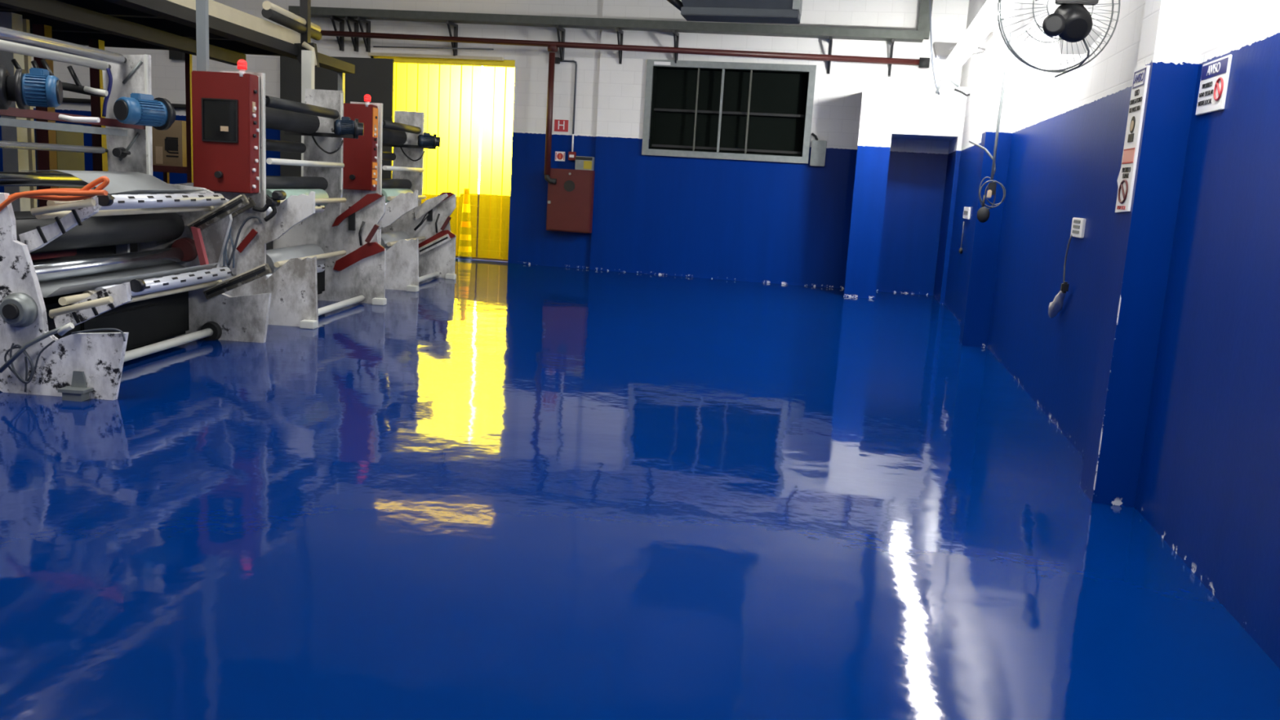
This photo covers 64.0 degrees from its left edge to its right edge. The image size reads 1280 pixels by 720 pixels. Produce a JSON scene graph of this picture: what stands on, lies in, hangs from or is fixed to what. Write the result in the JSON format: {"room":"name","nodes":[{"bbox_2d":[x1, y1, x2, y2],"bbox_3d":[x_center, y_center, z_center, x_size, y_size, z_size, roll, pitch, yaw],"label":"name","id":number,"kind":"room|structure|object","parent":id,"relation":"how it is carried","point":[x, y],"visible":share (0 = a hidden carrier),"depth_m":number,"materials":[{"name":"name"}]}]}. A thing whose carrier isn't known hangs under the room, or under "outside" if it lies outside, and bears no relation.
{"room":"factory floor","nodes":[
{"label":"factory floor","id":0,"kind":"room"},
{"bbox_2d":[0,56,38,207],"bbox_3d":[-13.518,-4.671,7.719,0.200,8.000,23.330,5,10,11],"label":"wall","id":1,"kind":"structure","parent":0,"point":[2,188],"depth_m":18.41,"materials":[{"name":"paint"}]},
{"bbox_2d":[53,0,602,269],"bbox_3d":[-5.841,-5.980,17.872,10.730,8.000,0.190,5,10,11],"label":"wall","id":2,"kind":"structure","parent":0,"point":[530,242],"depth_m":17.38,"materials":[{"name":"paint"}]},
{"bbox_2d":[62,97,186,109],"bbox_3d":[-8.736,-4.609,18.515,4.883,0.116,0.090,5,10,11],"label":"pipe","id":3,"kind":"object","parent":2,"relation":"attached to","point":[181,106],"visible":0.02,"depth_m":18.76,"materials":[{"name":"metal"}]},
{"bbox_2d":[168,50,185,60],"bbox_3d":[-8.267,-5.562,18.290,0.260,0.380,0.110,5,10,11],"label":"switch box","id":4,"kind":"object","parent":2,"relation":"attached to","point":[173,55],"visible":0.29,"depth_m":18.26,"materials":[{"name":"black plastic"}]},
{"bbox_2d":[280,56,394,178],"bbox_3d":[-5.326,-3.599,17.915,2.110,3.300,0.060,5,10,11],"label":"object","id":5,"kind":"structure","parent":2,"relation":"in","point":[373,77],"depth_m":17.67,"materials":[{"name":"grey metal"}]},
{"bbox_2d":[329,15,344,51],"bbox_3d":[-5.173,-5.572,17.483,0.040,0.517,0.420,5,10,11],"label":"bracket","id":6,"kind":"object","parent":2,"relation":"attached to","point":[340,40],"visible":0.93,"depth_m":17.58,"materials":[{"name":"black metal"}]},
{"bbox_2d":[320,30,929,67],"bbox_3d":[-0.681,-5.055,16.557,10.412,0.277,0.150,5,10,11],"label":"pipe","id":7,"kind":"object","parent":6,"relation":"attached to","point":[922,62],"visible":0.9,"depth_m":16.41,"materials":[{"name":"red metal"}]},
{"bbox_2d":[373,45,493,49],"bbox_3d":[-3.467,-5.216,17.112,2.135,0.048,0.024,5,10,11],"label":"conduit","id":8,"kind":"object","parent":7,"relation":"attached to","point":[373,46],"visible":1,"depth_m":17.09,"materials":[{"name":"red metal"}]},
{"bbox_2d":[544,52,556,183],"bbox_3d":[-1.443,-3.982,16.909,0.210,2.112,0.100,5,10,11],"label":"downpipe","id":9,"kind":"object","parent":7,"relation":"attached to","point":[552,55],"visible":1,"depth_m":16.88,"materials":[{"name":"metal"}]},
{"bbox_2d":[345,16,359,51],"bbox_3d":[-4.907,-5.545,17.432,0.040,0.517,0.420,5,10,11],"label":"bracket","id":10,"kind":"object","parent":2,"relation":"attached to","point":[355,41],"visible":0.9,"depth_m":17.52,"materials":[{"name":"black metal"}]},
{"bbox_2d":[356,17,370,52],"bbox_3d":[-4.692,-5.522,17.390,0.040,0.517,0.420,5,10,11],"label":"bracket","id":11,"kind":"object","parent":2,"relation":"attached to","point":[366,41],"visible":0.93,"depth_m":17.48,"materials":[{"name":"black metal"}]},
{"bbox_2d":[368,52,515,67],"bbox_3d":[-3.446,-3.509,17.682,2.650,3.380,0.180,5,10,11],"label":"rail","id":12,"kind":"object","parent":2,"relation":"hanging from","point":[398,58],"visible":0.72,"depth_m":17.36,"materials":[{"name":"yellow metal"}]},
{"bbox_2d":[446,20,457,56],"bbox_3d":[-3.141,-5.362,17.093,0.040,0.517,0.420,5,10,11],"label":"bracket","id":13,"kind":"object","parent":2,"relation":"attached to","point":[449,23],"visible":0.9,"depth_m":17.18,"materials":[{"name":"black metal"}]},
{"bbox_2d":[555,151,564,161],"bbox_3d":[-1.346,-3.430,17.240,0.170,0.157,0.013,5,10,11],"label":"sign","id":14,"kind":"object","parent":2,"relation":"attached to","point":[559,156],"visible":1,"depth_m":17.24,"materials":[{"name":"white plastic"}]},
{"bbox_2d":[555,25,565,61],"bbox_3d":[-1.308,-5.173,16.741,0.040,0.517,0.420,5,10,11],"label":"bracket","id":15,"kind":"object","parent":2,"relation":"attached to","point":[558,28],"visible":0.9,"depth_m":16.83,"materials":[{"name":"black metal"}]},
{"bbox_2d":[553,118,569,133],"bbox_3d":[-1.317,-3.927,17.153,0.265,0.217,0.014,5,10,11],"label":"sign","id":16,"kind":"object","parent":2,"relation":"attached to","point":[559,125],"visible":1,"depth_m":17.15,"materials":[{"name":"red plastic"}]},
{"bbox_2d":[555,57,577,151],"bbox_3d":[-1.275,-4.252,17.058,0.405,1.517,0.080,5,10,11],"label":"conduit","id":17,"kind":"object","parent":2,"relation":"attached to","point":[557,59],"visible":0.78,"depth_m":16.99,"materials":[{"name":"white plastic"}]},
{"bbox_2d":[568,151,576,160],"bbox_3d":[-1.139,-3.422,17.171,0.120,0.140,0.066,5,10,11],"label":"button","id":18,"kind":"object","parent":2,"relation":"attached to","point":[571,155],"visible":0.96,"depth_m":17.14,"materials":[{"name":"red plastic"}]},
{"bbox_2d":[0,257,1279,719],"bbox_3d":[-5.491,0.099,6.813,17.100,0.150,23.330,5,10,11],"label":"floor","id":19,"kind":"structure","parent":0,"point":[496,490],"depth_m":4.43,"materials":[{"name":"blue paint"}]},
{"bbox_2d":[0,11,31,211],"bbox_3d":[-6.322,-2.058,10.364,0.160,2.788,0.160,4,10,3],"label":"post","id":20,"kind":"object","parent":19,"relation":"on","point":[14,159],"visible":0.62,"depth_m":10.27,"materials":[{"name":"grey metal"}]},
{"bbox_2d":[22,18,37,208],"bbox_3d":[-6.398,-2.132,10.763,0.050,2.788,0.050,4,10,3],"label":"pole","id":21,"kind":"object","parent":19,"relation":"on","point":[26,28],"visible":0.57,"depth_m":10.71,"materials":[{"name":"beige metal"}]},
{"bbox_2d":[32,23,57,207],"bbox_3d":[-6.474,-2.209,11.182,0.130,2.788,0.130,4,10,3],"label":"post","id":22,"kind":"object","parent":19,"relation":"on","point":[47,160],"visible":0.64,"depth_m":11.09,"materials":[{"name":"metal"}]},
{"bbox_2d":[35,122,84,207],"bbox_3d":[-6.600,-1.794,11.698,0.245,1.781,0.500,4,10,3],"label":"enclosure","id":23,"kind":"object","parent":19,"relation":"on","point":[68,161],"visible":0.14,"depth_m":11.56,"materials":[{"name":"beige metal"}]},
{"bbox_2d":[88,39,107,171],"bbox_3d":[-6.511,-2.413,12.349,0.120,2.788,0.120,4,10,3],"label":"post","id":24,"kind":"object","parent":19,"relation":"on","point":[100,161],"visible":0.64,"depth_m":12.19,"materials":[{"name":"metal"}]},
{"bbox_2d":[0,26,271,401],"bbox_3d":[-4.019,-1.054,6.875,2.035,2.299,3.300,4,10,3],"label":"press","id":25,"kind":"object","parent":19,"relation":"on","point":[85,283],"visible":1,"depth_m":7.34,"materials":[{"name":"white metal"}]},
{"bbox_2d":[13,209,71,219],"bbox_3d":[-4.120,-1.009,7.245,0.500,0.060,2.100,4,10,3],"label":"roller","id":26,"kind":"object","parent":25,"relation":"attached to","point":[18,215],"depth_m":6.76,"materials":[{"name":"silver metal"}]},
{"bbox_2d":[30,248,76,260],"bbox_3d":[-4.165,-0.765,7.086,0.120,0.120,0.700,4,10,3],"label":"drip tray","id":27,"kind":"object","parent":25,"relation":"on","point":[48,255],"depth_m":7.19,"materials":[{"name":"red metal"}]},
{"bbox_2d":[0,176,109,211],"bbox_3d":[-3.543,-0.975,6.134,0.757,0.292,0.110,4,10,3],"label":"air hose","id":28,"kind":"object","parent":25,"relation":"on","point":[85,193],"visible":1,"depth_m":6.09,"materials":[{"name":"orange rubber"}]},
{"bbox_2d":[56,80,62,104],"bbox_3d":[-3.751,-1.731,6.612,0.016,0.160,0.160,0,10,-19],"label":"fan grille","id":29,"kind":"object","parent":25,"relation":"attached to","point":[59,85],"depth_m":6.58,"materials":[{"name":"black plastic"}]},
{"bbox_2d":[113,99,128,120],"bbox_3d":[-3.925,-1.891,7.740,0.160,0.160,0.016,8,11,24],"label":"fan grille","id":30,"kind":"object","parent":25,"relation":"attached to","point":[121,106],"depth_m":7.73,"materials":[{"name":"black plastic"}]},
{"bbox_2d":[152,164,186,183],"bbox_3d":[-6.465,-2.086,14.689,1.084,1.351,0.700,4,10,3],"label":"work table","id":31,"kind":"object","parent":19,"relation":"on","point":[166,170],"visible":0.1,"depth_m":14.25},
{"bbox_2d":[151,120,186,166],"bbox_3d":[-6.611,-3.065,14.480,0.484,0.630,0.404,4,10,3],"label":"carton","id":32,"kind":"object","parent":31,"relation":"on","point":[169,145],"visible":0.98,"depth_m":14.29,"materials":[{"name":"cardboard"}]},
{"bbox_2d":[0,0,355,176],"bbox_3d":[-7.246,-4.392,8.226,6.520,8.000,12.850,4,10,3],"label":"mezzanine","id":33,"kind":"object","parent":19,"relation":"on","point":[155,24],"visible":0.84,"depth_m":11.27,"materials":[{"name":"beige metal"}]},
{"bbox_2d":[261,0,321,40],"bbox_3d":[-4.218,-4.117,12.468,0.120,0.208,1.702,4,10,1],"label":"lamp","id":34,"kind":"object","parent":33,"relation":"hanging from","point":[271,11],"visible":1,"depth_m":12.17,"materials":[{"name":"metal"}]},
{"bbox_2d":[184,53,193,182],"bbox_3d":[-5.665,-2.459,12.895,0.060,2.788,0.060,4,10,3],"label":"pole","id":35,"kind":"object","parent":19,"relation":"on","point":[188,70],"visible":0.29,"depth_m":12.77,"materials":[{"name":"metal"}]},
{"bbox_2d":[174,59,386,328],"bbox_3d":[-3.672,-1.655,10.188,1.685,2.360,2.245,4,10,3],"label":"press","id":36,"kind":"object","parent":19,"relation":"on","point":[313,251],"visible":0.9,"depth_m":9.50,"materials":[{"name":"white metal"}]},
{"bbox_2d":[340,93,456,292],"bbox_3d":[-3.457,-2.202,13.430,1.685,2.355,2.075,4,10,3],"label":"press","id":37,"kind":"object","parent":19,"relation":"on","point":[418,240],"visible":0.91,"depth_m":13.38,"materials":[{"name":"white metal"}]},
{"bbox_2d":[589,0,968,295],"bbox_3d":[2.415,-5.214,16.242,6.170,8.000,0.250,5,10,11],"label":"wall","id":38,"kind":"structure","parent":0,"point":[757,221],"depth_m":16.55,"materials":[{"name":"blue paint"}]},
{"bbox_2d":[546,168,595,233],"bbox_3d":[-1.169,-2.677,17.204,0.762,1.036,0.245,5,10,11],"label":"electrical cabinet","id":39,"kind":"object","parent":38,"relation":"attached to","point":[570,201],"visible":1,"depth_m":17.10,"materials":[{"name":"red metal"}]},
{"bbox_2d":[574,155,594,170],"bbox_3d":[-0.920,-3.276,17.051,0.295,0.223,0.134,5,10,11],"label":"box","id":40,"kind":"object","parent":39,"relation":"on","point":[587,163],"visible":1,"depth_m":16.99,"materials":[{"name":"metal"}]},
{"bbox_2d":[575,156,592,160],"bbox_3d":[-0.929,-3.341,16.975,0.285,0.050,0.004,5,10,11],"label":"print","id":41,"kind":"object","parent":40,"relation":"attached to","point":[577,158],"depth_m":16.98},
{"bbox_2d":[583,160,591,168],"bbox_3d":[-0.867,-3.235,16.980,0.138,0.133,0.004,5,10,11],"label":"print","id":42,"kind":"object","parent":40,"relation":"attached to","point":[587,164],"depth_m":16.98},
{"bbox_2d":[616,27,623,64],"bbox_3d":[-0.339,-5.067,16.525,0.040,0.517,0.360,5,10,11],"label":"bracket","id":43,"kind":"object","parent":38,"relation":"attached to","point":[619,30],"visible":0.9,"depth_m":16.63,"materials":[{"name":"black metal"}]},
{"bbox_2d":[672,30,679,62],"bbox_3d":[0.561,-4.974,16.352,0.040,0.517,0.360,5,10,11],"label":"bracket","id":44,"kind":"object","parent":38,"relation":"attached to","point":[676,35],"visible":0.9,"depth_m":16.43,"materials":[{"name":"grey metal"}]},
{"bbox_2d":[641,59,816,163],"bbox_3d":[1.427,-4.028,16.604,2.715,1.520,0.298,5,10,11],"label":"window","id":45,"kind":"structure","parent":38,"relation":"in","point":[703,109],"depth_m":16.65,"materials":[{"name":"glass"}]},
{"bbox_2d":[809,133,826,166],"bbox_3d":[2.827,-3.343,16.261,0.251,0.516,0.130,5,10,11],"label":"junction box","id":46,"kind":"object","parent":38,"relation":"attached to","point":[818,152],"visible":1,"depth_m":16.21,"materials":[{"name":"metal"}]},
{"bbox_2d":[826,36,832,74],"bbox_3d":[2.945,-4.728,15.895,0.040,0.517,0.360,5,10,11],"label":"bracket","id":47,"kind":"object","parent":38,"relation":"attached to","point":[830,37],"visible":0.9,"depth_m":15.98,"materials":[{"name":"grey metal"}]},
{"bbox_2d":[888,39,894,76],"bbox_3d":[3.857,-4.633,15.719,0.040,0.517,0.360,5,10,11],"label":"bracket","id":48,"kind":"object","parent":38,"relation":"attached to","point":[892,40],"visible":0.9,"depth_m":15.80,"materials":[{"name":"grey metal"}]},
{"bbox_2d":[928,0,940,94],"bbox_3d":[4.094,-4.527,14.239,0.325,1.624,0.024,5,10,11],"label":"cable","id":49,"kind":"object","parent":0,"point":[930,5],"visible":1,"depth_m":14.26,"materials":[{"name":"white plastic"}]},
{"bbox_2d":[944,0,993,323],"bbox_3d":[4.646,-4.519,12.988,0.450,8.000,5.360,5,10,11],"label":"wall","id":50,"kind":"structure","parent":0,"point":[975,69],"depth_m":13.59,"materials":[{"name":"paint"}]},
{"bbox_2d":[844,83,968,304],"bbox_3d":[3.987,-2.510,15.548,1.465,3.100,1.300,5,10,11],"label":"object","id":51,"kind":"structure","parent":50,"relation":"attached to","point":[888,112],"depth_m":14.91,"materials":[{"name":"blue paint"}]},
{"bbox_2d":[935,77,969,96],"bbox_3d":[4.380,-3.788,14.195,0.526,0.243,0.036,5,10,11],"label":"bracket","id":52,"kind":"object","parent":50,"relation":"attached to","point":[948,78],"visible":0.9,"depth_m":14.19,"materials":[{"name":"metal"}]},
{"bbox_2d":[932,41,985,59],"bbox_3d":[4.018,-3.895,12.927,0.621,0.225,0.248,4,10,3],"label":"floodlight","id":53,"kind":"object","parent":50,"relation":"attached to","point":[942,51],"visible":0.56,"depth_m":12.89,"materials":[{"name":"white plastic"}]},
{"bbox_2d":[958,221,964,253],"bbox_3d":[4.189,-1.593,13.317,0.048,0.418,0.158,5,10,11],"label":"plug","id":54,"kind":"object","parent":50,"relation":"attached to","point":[960,250],"visible":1,"depth_m":13.35,"materials":[{"name":"black plastic"}]},
{"bbox_2d":[938,29,993,75],"bbox_3d":[3.889,-3.634,12.006,0.502,0.276,2.880,5,10,11],"label":"lamp","id":55,"kind":"object","parent":50,"relation":"attached to","point":[962,51],"visible":0.6,"depth_m":11.83,"materials":[{"name":"white plastic"}]},
{"bbox_2d":[941,38,979,75],"bbox_3d":[3.745,-3.539,12.051,0.160,0.057,2.860,5,10,11],"label":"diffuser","id":56,"kind":"object","parent":55,"relation":"attached to","point":[962,51],"depth_m":11.78,"materials":[{"name":"white"}]},
{"bbox_2d":[962,206,970,219],"bbox_3d":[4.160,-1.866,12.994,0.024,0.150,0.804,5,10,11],"label":"wall outlet","id":57,"kind":"object","parent":50,"relation":"attached to","point":[966,211],"visible":1,"depth_m":12.99,"materials":[{"name":"white plastic"}]},
{"bbox_2d":[986,0,1279,668],"bbox_3d":[2.340,-2.708,1.754,0.378,8.000,17.180,5,10,11],"label":"wall","id":58,"kind":"structure","parent":0,"point":[1209,481],"depth_m":4.71,"materials":[{"name":"blue paint"}]},
{"bbox_2d":[961,0,1010,44],"bbox_3d":[3.305,-3.153,9.031,0.574,0.276,3.180,5,10,11],"label":"lamp","id":59,"kind":"object","parent":58,"relation":"attached to","point":[986,20],"visible":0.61,"depth_m":9.41,"materials":[{"name":"white plastic"}]},
{"bbox_2d":[958,19,1024,347],"bbox_3d":[3.932,-4.088,10.259,0.535,8.000,0.340,5,10,11],"label":"pillar","id":60,"kind":"structure","parent":58,"relation":"attached to","point":[984,240],"depth_m":10.57,"materials":[{"name":"paint"}]},
{"bbox_2d":[996,0,1119,77],"bbox_3d":[2.439,-2.005,5.800,0.754,0.747,0.478,3,10,-4],"label":"wall fan","id":61,"kind":"object","parent":58,"relation":"attached to","point":[1071,20],"visible":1,"depth_m":5.92,"materials":[{"name":"black plastic"}]},
{"bbox_2d":[1070,217,1085,238],"bbox_3d":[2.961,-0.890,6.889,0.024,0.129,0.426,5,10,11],"label":"wall outlet","id":62,"kind":"object","parent":58,"relation":"attached to","point":[1077,229],"visible":1,"depth_m":6.88,"materials":[{"name":"white plastic"}]},
{"bbox_2d":[1048,234,1072,318],"bbox_3d":[2.946,-0.574,7.168,0.082,0.614,0.394,5,10,11],"label":"cord","id":63,"kind":"object","parent":62,"relation":"hanging from","point":[1056,305],"visible":1,"depth_m":7.16,"materials":[{"name":"black plastic"}]},
{"bbox_2d":[1115,65,1150,212],"bbox_3d":[2.482,-1.116,5.184,0.021,0.735,0.295,5,10,11],"label":"notice","id":64,"kind":"object","parent":58,"relation":"attached to","point":[1126,179],"visible":1,"depth_m":5.13,"materials":[{"name":"white plastic"}]},
{"bbox_2d":[1080,0,1208,507],"bbox_3d":[2.826,-3.197,4.739,0.445,8.000,0.300,5,10,11],"label":"pillar","id":65,"kind":"structure","parent":58,"relation":"attached to","point":[1172,32],"depth_m":5.10,"materials":[{"name":"blue paint"}]},
{"bbox_2d":[1195,53,1232,115],"bbox_3d":[2.605,-1.247,4.659,0.020,0.235,0.360,5,10,11],"label":"warning sign","id":66,"kind":"object","parent":58,"relation":"attached to","point":[1215,76],"visible":1,"depth_m":4.63,"materials":[{"name":"white plastic"}]},
{"bbox_3d":[-5.021,-7.918,5.424,17.100,0.150,23.330,5,10,11],"label":"ceiling","id":67,"kind":"structure","parent":0,"visible":0},
{"bbox_2d":[195,0,208,71],"bbox_3d":[-3.718,-5.392,8.610,0.085,5.750,0.060,4,10,3],"label":"duct","id":68,"kind":"object","parent":67,"relation":"hanging from","point":[202,6],"visible":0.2,"depth_m":9.02,"materials":[{"name":"grey metal"}]},
{"bbox_2d":[288,0,933,42],"bbox_3d":[-0.661,-7.343,16.184,10.553,4.126,0.308,5,10,11],"label":"cable tray","id":69,"kind":"object","parent":67,"relation":"hanging from","point":[922,33],"visible":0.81,"depth_m":16.25,"materials":[{"name":"grey metal"}]},
{"bbox_2d":[666,0,802,23],"bbox_3d":[1.194,-6.574,12.953,1.993,4.323,0.620,5,10,11],"label":"air duct","id":70,"kind":"object","parent":67,"relation":"hanging from","point":[771,11],"visible":1,"depth_m":13.12,"materials":[{"name":"metal"}]},
{"bbox_2d":[681,0,792,9],"bbox_3d":[1.185,-4.855,13.216,1.730,0.650,0.590,5,10,11],"label":"hood","id":71,"kind":"object","parent":70,"relation":"attached to","point":[686,4],"depth_m":13.09,"materials":[{"name":"grey metal"}]},
{"bbox_2d":[968,28,1010,222],"bbox_3d":[3.519,-4.664,9.613,0.232,6.689,0.543,-2,11,-30],"label":"power cord","id":72,"kind":"object","parent":67,"relation":"hanging from","point":[983,214],"visible":0.99,"depth_m":9.94,"materials":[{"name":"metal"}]},
{"bbox_2d":[987,182,996,195],"bbox_3d":[3.421,-1.665,9.949,0.070,0.120,0.050,5,10,11],"label":"socket","id":73,"kind":"object","parent":72,"relation":"attached to","point":[992,185],"depth_m":9.93,"materials":[{"name":"black plastic"}]},
{"label":"outside","id":74,"kind":"structure","parent":0,"visible":0},
{"bbox_3d":[1.279,-3.630,31.274,50.000,0.130,27.870,5,10,11],"label":"ground","id":75,"kind":"structure","parent":74,"visible":0},
{"bbox_2d":[421,194,460,257],"bbox_3d":[-4.384,-2.647,19.930,1.900,1.150,0.900,5,10,11],"label":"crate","id":76,"kind":"object","parent":75,"relation":"on","point":[455,220],"visible":0.1,"depth_m":19.49,"materials":[{"name":"plastic"}]},
{"bbox_2d":[457,188,471,259],"bbox_3d":[-3.117,-2.389,18.311,0.380,1.340,0.380,5,10,11],"label":"cone","id":77,"kind":"object","parent":75,"relation":"on","point":[464,251],"visible":0.82,"depth_m":18.25,"materials":[{"name":"plastic"}]},
{"bbox_2d":[458,193,510,262],"bbox_3d":[-2.504,-2.526,19.661,1.700,1.220,0.900,5,10,11],"label":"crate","id":78,"kind":"object","parent":75,"relation":"on","point":[489,213],"visible":0.48,"depth_m":19.28,"materials":[{"name":"plastic"}]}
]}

